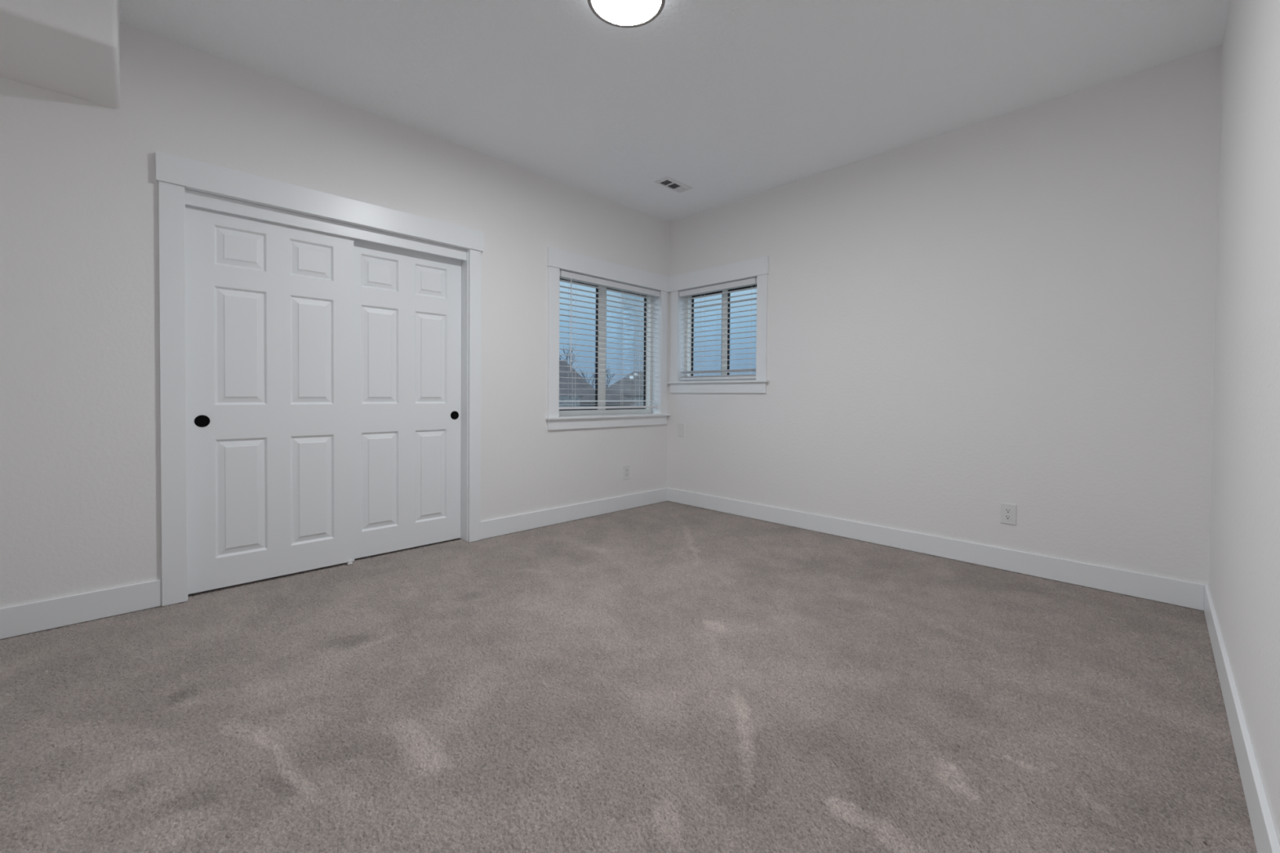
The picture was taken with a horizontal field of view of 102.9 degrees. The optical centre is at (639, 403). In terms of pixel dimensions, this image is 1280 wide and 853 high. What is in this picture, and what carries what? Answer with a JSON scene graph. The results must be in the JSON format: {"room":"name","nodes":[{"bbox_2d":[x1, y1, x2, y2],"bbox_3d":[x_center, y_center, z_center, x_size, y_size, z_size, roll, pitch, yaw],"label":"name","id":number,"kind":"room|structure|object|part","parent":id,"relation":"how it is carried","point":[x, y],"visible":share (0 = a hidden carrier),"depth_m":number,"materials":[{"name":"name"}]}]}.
{"room":"empty bedroom","nodes":[
{"label":"empty bedroom","id":0,"kind":"room"},
{"bbox_2d":[0,0,120,108],"bbox_3d":[-2.520,-1.550,1.816,0.930,0.403,0.592,-1,1,-45],"label":"soffit","id":1,"kind":"structure","parent":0,"point":[68,47],"depth_m":1.94,"materials":[{"name":"white paint"}]},
{"bbox_2d":[0,22,669,608],"bbox_3d":[-1.507,-0.399,3.398,4.820,2.740,0.200,-1,1,-45],"label":"wall","id":2,"kind":"structure","parent":0,"point":[80,428],"depth_m":2.43,"materials":[{"name":"white paint"}]},
{"bbox_2d":[185,204,354,594],"bbox_3d":[-2.020,-0.033,2.845,0.762,1.993,0.036,-1,1,-45],"label":"door","id":3,"kind":"structure","parent":2,"relation":"in","point":[270,305],"depth_m":2.80,"materials":[{"name":"white wood"}]},
{"bbox_3d":[-2.239,0.089,2.610,0.062,0.062,0.006,-1,1,-45],"label":"finger pull","id":4,"kind":"part","parent":3,"relation":"part of","materials":[{"name":"black metal"}]},
{"bbox_2d":[155,150,484,606],"bbox_3d":[-1.756,-0.116,3.075,1.677,2.180,0.151,-1,1,-45],"label":"trim","id":5,"kind":"structure","parent":2,"relation":"attached to","point":[182,181],"depth_m":2.66,"materials":[{"name":"white wood"}]},
{"bbox_3d":[-2.277,-0.042,2.489,0.092,2.044,0.024,-1,1,-45],"label":"casing","id":6,"kind":"part","parent":5,"relation":"part of","materials":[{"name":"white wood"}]},
{"bbox_3d":[-1.708,-1.137,3.017,1.677,0.137,0.036,-1,1,-45],"label":"head casing","id":7,"kind":"part","parent":5,"relation":"part of","materials":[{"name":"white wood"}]},
{"bbox_3d":[-1.164,-0.052,3.587,0.083,2.044,0.024,-1,1,-45],"label":"casing","id":8,"kind":"part","parent":5,"relation":"part of","materials":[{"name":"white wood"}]},
{"bbox_2d":[0,487,667,639],"bbox_3d":[-1.399,0.908,3.385,4.700,0.128,0.014,-1,1,-45],"label":"baseboard","id":9,"kind":"structure","parent":2,"relation":"attached to","point":[37,616],"depth_m":2.39,"materials":[{"name":"white wood"}]},
{"bbox_2d":[353,238,461,559],"bbox_3d":[-1.552,-0.038,3.373,0.756,1.995,0.036,-1,1,-45],"label":"door","id":10,"kind":"structure","parent":2,"relation":"in","point":[407,303],"depth_m":3.36,"materials":[{"name":"white wood"}]},
{"bbox_3d":[-1.307,0.082,3.597,0.060,0.060,0.006,-1,1,-45],"label":"finger pull","id":11,"kind":"part","parent":10,"relation":"part of","materials":[{"name":"black metal"}]},
{"bbox_2d":[545,247,671,430],"bbox_3d":[-0.288,-0.514,4.567,1.426,1.435,0.245,-1,1,-45],"label":"window","id":12,"kind":"structure","parent":2,"relation":"in","point":[557,260],"depth_m":4.59,"materials":[{"name":"white wood"}]},
{"bbox_3d":[-0.686,-0.486,4.051,0.098,1.188,0.020,-1,1,-45],"label":"casing","id":13,"kind":"part","parent":12,"relation":"part of","materials":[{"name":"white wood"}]},
{"bbox_3d":[-0.338,-0.492,4.617,1.192,1.186,0.095,-1,1,-45],"label":"frame","id":14,"kind":"part","parent":12,"relation":"part of","materials":[{"name":"white plastic"}]},
{"bbox_3d":[-0.224,-1.157,4.486,1.396,0.146,0.030,-1,1,-45],"label":"head casing","id":15,"kind":"part","parent":12,"relation":"part of","materials":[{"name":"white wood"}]},
{"bbox_2d":[559,270,659,409],"bbox_3d":[-0.255,-0.519,4.532,1.174,1.124,0.072,-1,1,-45],"label":"window blind","id":16,"kind":"object","parent":12,"relation":"attached to","point":[563,274],"visible":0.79,"depth_m":4.46,"materials":[{"name":"white plastic"}]},
{"bbox_3d":[-0.576,-0.496,4.226,0.002,1.075,0.058,-1,1,-45],"label":"ladder cord","id":17,"kind":"part","parent":16,"relation":"part of","materials":[{"name":"white fabric"}]},
{"bbox_3d":[-0.264,0.033,4.546,1.174,0.020,0.052,-1,1,-45],"label":"rail","id":18,"kind":"part","parent":16,"relation":"part of","materials":[{"name":"white plastic"}]},
{"bbox_3d":[-0.167,-0.505,4.588,0.003,1.063,0.002,-1,1,-45],"label":"lift cord","id":19,"kind":"part","parent":16,"relation":"part of","materials":[{"name":"white fabric"}]},
{"bbox_3d":[-0.153,-0.505,4.602,0.003,1.063,0.002,-1,1,-45],"label":"lift cord","id":20,"kind":"part","parent":16,"relation":"part of","materials":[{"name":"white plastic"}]},
{"bbox_3d":[-0.021,-0.501,4.774,0.002,1.075,0.058,-1,1,-45],"label":"ladder cord","id":21,"kind":"part","parent":16,"relation":"part of","materials":[{"name":"white fabric"}]},
{"bbox_3d":[0.230,-0.494,4.955,0.091,1.188,0.020,-1,1,-45],"label":"casing","id":22,"kind":"part","parent":12,"relation":"part of","materials":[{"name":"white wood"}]},
{"bbox_2d":[623,465,630,479],"bbox_3d":[-0.122,0.625,4.643,0.077,0.126,0.008,-1,1,-45],"label":"wall outlet","id":23,"kind":"object","parent":2,"relation":"attached to","point":[626,468],"visible":1,"depth_m":4.64,"materials":[{"name":"white plastic"}]},
{"bbox_2d":[0,501,1257,852],"bbox_3d":[-0.359,1.045,2.390,5.020,0.100,4.495,-1,1,-45],"label":"floor","id":24,"kind":"structure","parent":0,"point":[665,677],"depth_m":1.70,"materials":[{"name":"carpet"}]},
{"bbox_2d":[345,560,352,564],"bbox_3d":[-1.772,0.961,3.109,0.027,0.026,0.056,-1,1,-45],"label":"floor guide","id":25,"kind":"object","parent":24,"relation":"on","point":[349,562],"visible":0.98,"depth_m":3.09,"materials":[{"name":"white plastic"}]},
{"bbox_2d":[119,0,1230,221],"bbox_3d":[-0.129,-1.790,2.131,5.020,0.100,3.895,-1,1,-45],"label":"ceiling","id":26,"kind":"structure","parent":0,"point":[726,100],"depth_m":2.63,"materials":[{"name":"white paint"}]},
{"bbox_2d":[586,0,665,27],"bbox_3d":[-0.057,-1.709,2.120,0.326,0.060,0.326,-1,1,-45],"label":"ceiling light","id":27,"kind":"object","parent":26,"relation":"attached to","point":[618,13],"visible":1,"depth_m":2.19,"materials":[{"name":"white glass"}]},
{"bbox_2d":[654,176,692,193],"bbox_3d":[0.272,-1.766,4.119,0.308,0.006,0.140,-1,1,-45],"label":"ceiling vent","id":28,"kind":"object","parent":26,"relation":"in","point":[668,182],"visible":1,"depth_m":4.11,"materials":[{"name":"white metal"}]},
{"bbox_2d":[666,44,1222,585],"bbox_3d":[1.577,-0.385,3.846,0.200,2.740,3.895,-1,1,-45],"label":"wall","id":29,"kind":"structure","parent":0,"point":[1018,308],"depth_m":3.08,"materials":[{"name":"white paint"}]},
{"bbox_2d":[666,255,769,393],"bbox_3d":[0.732,-0.662,4.668,0.245,1.128,1.130,-1,1,-45],"label":"window","id":30,"kind":"structure","parent":29,"relation":"in","point":[758,268],"depth_m":4.68,"materials":[{"name":"white wood"}]},
{"bbox_3d":[0.336,-0.650,4.945,0.020,0.874,0.086,-1,1,-45],"label":"casing","id":31,"kind":"part","parent":30,"relation":"part of","materials":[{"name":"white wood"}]},
{"bbox_2d":[679,277,756,380],"bbox_3d":[0.704,-0.648,4.629,0.072,0.856,0.862,-1,1,-45],"label":"window blind","id":32,"kind":"object","parent":30,"relation":"attached to","point":[749,282],"visible":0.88,"depth_m":4.60,"materials":[{"name":"white plastic"}]},
{"bbox_3d":[0.412,-0.640,4.893,0.003,0.793,0.002,-1,1,-45],"label":"lift cord","id":33,"kind":"part","parent":32,"relation":"part of","materials":[{"name":"white fabric"}]},
{"bbox_3d":[0.584,-0.630,4.761,0.058,0.807,0.002,-1,1,-45],"label":"ladder cord","id":34,"kind":"part","parent":32,"relation":"part of","materials":[{"name":"white fabric"}]},
{"bbox_3d":[0.706,-0.231,4.641,0.052,0.022,0.862,-1,1,-45],"label":"rail","id":35,"kind":"part","parent":32,"relation":"part of","materials":[{"name":"white plastic"}]},
{"bbox_3d":[0.970,-0.621,4.369,0.058,0.807,0.002,-1,1,-45],"label":"ladder cord","id":36,"kind":"part","parent":32,"relation":"part of","materials":[{"name":"white fabric"}]},
{"bbox_3d":[0.665,-1.153,4.600,0.030,0.146,1.115,-1,1,-45],"label":"head casing","id":37,"kind":"part","parent":30,"relation":"part of","materials":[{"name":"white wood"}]},
{"bbox_3d":[0.787,-0.642,4.712,0.095,0.872,0.880,-1,1,-45],"label":"frame","id":38,"kind":"part","parent":30,"relation":"part of","materials":[{"name":"white plastic"}]},
{"bbox_3d":[1.017,-0.634,4.255,0.020,0.874,0.092,-1,1,-45],"label":"casing","id":39,"kind":"part","parent":30,"relation":"part of","materials":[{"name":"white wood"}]},
{"bbox_2d":[667,488,1204,610],"bbox_3d":[1.520,0.922,3.763,0.014,0.128,3.547,-1,1,-45],"label":"baseboard","id":40,"kind":"structure","parent":29,"relation":"attached to","point":[1188,594],"depth_m":3.16,"materials":[{"name":"white wood"}]},
{"bbox_2d":[1000,502,1016,524],"bbox_3d":[2.211,0.662,3.064,0.008,0.122,0.079,-1,1,-45],"label":"wall outlet","id":41,"kind":"object","parent":29,"relation":"attached to","point":[1007,511],"visible":1,"depth_m":3.06,"materials":[{"name":"white plastic"}]},
{"bbox_2d":[1004,514,1011,519],"bbox_3d":[2.209,0.682,3.063,0.003,0.028,0.034,-1,1,-45],"label":"receptacle","id":42,"kind":"object","parent":41,"relation":"attached to","point":[1006,517],"depth_m":3.06,"materials":[{"name":"white plastic"}]},
{"bbox_2d":[1004,508,1011,513],"bbox_3d":[2.209,0.643,3.062,0.003,0.028,0.034,-1,1,-45],"label":"receptacle","id":43,"kind":"object","parent":41,"relation":"attached to","point":[1006,510],"depth_m":3.06,"materials":[{"name":"white plastic"}]},
{"bbox_2d":[1208,0,1279,844],"bbox_3d":[1.116,-0.338,0.740,4.820,2.740,0.120,-1,1,-45],"label":"wall","id":44,"kind":"structure","parent":0,"point":[1244,584],"depth_m":1.50,"materials":[{"name":"white paint"}]},
{"bbox_2d":[1204,584,1279,852],"bbox_3d":[1.102,0.966,0.851,4.700,0.128,0.014,-1,1,-45],"label":"baseboard","id":45,"kind":"structure","parent":44,"relation":"attached to","point":[1264,833],"depth_m":1.39,"materials":[{"name":"white wood"}]},
{"label":"outside","id":46,"kind":"structure","parent":0,"visible":0},
{"bbox_3d":[-6.374,0.710,68.732,200.000,0.950,180.000,-1,1,-45],"label":"ground","id":47,"kind":"structure","parent":46,"visible":0},
{"bbox_2d":[559,344,578,368],"bbox_3d":[-10.732,-3.446,70.760,4.025,9.344,6.635,0,1,4],"label":"bare tree","id":48,"kind":"object","parent":47,"relation":"on","point":[571,344],"visible":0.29,"depth_m":70.46,"materials":[{"name":"brown plant"}]},
{"bbox_2d":[559,395,579,406],"bbox_3d":[-6.072,0.715,29.709,5.085,2.400,0.170,0,1,-5],"label":"fence","id":49,"kind":"object","parent":47,"relation":"on","point":[573,397],"visible":0.09,"depth_m":29.77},
{"bbox_2d":[559,360,595,406],"bbox_3d":[-12.118,-1.802,59.196,15.350,6.400,10.400,0,1,-5],"label":"house","id":50,"kind":"structure","parent":47,"relation":"on","point":[581,383],"depth_m":56.04,"materials":[{"name":"stone"}]},
{"bbox_2d":[577,366,609,386],"bbox_3d":[-6.900,-2.585,74.158,4.490,7.567,4.670,-1,1,-45],"label":"bare tree","id":51,"kind":"object","parent":47,"relation":"on","point":[582,374],"visible":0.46,"depth_m":73.45,"materials":[{"name":"brown plant"}]},
{"bbox_2d":[591,368,617,388],"bbox_3d":[-5.812,-2.431,83.716,3.901,6.966,3.174,1,1,8],"label":"bare tree","id":52,"kind":"object","parent":47,"relation":"on","point":[609,371],"visible":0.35,"depth_m":83.55,"materials":[{"name":"brown plant"}]},
{"bbox_2d":[579,389,635,406],"bbox_3d":[-3.125,0.216,44.904,5.200,2.950,4.800,0,1,-5],"label":"house","id":53,"kind":"structure","parent":47,"relation":"on","point":[618,396],"depth_m":43.07,"materials":[{"name":"grey"}]},
{"bbox_2d":[605,371,643,405],"bbox_3d":[2.709,-1.836,78.452,18.395,6.055,11.000,0,1,-5],"label":"house","id":54,"kind":"structure","parent":47,"relation":"on","point":[630,393],"depth_m":74.05,"materials":[{"name":"grey"}]}
]}

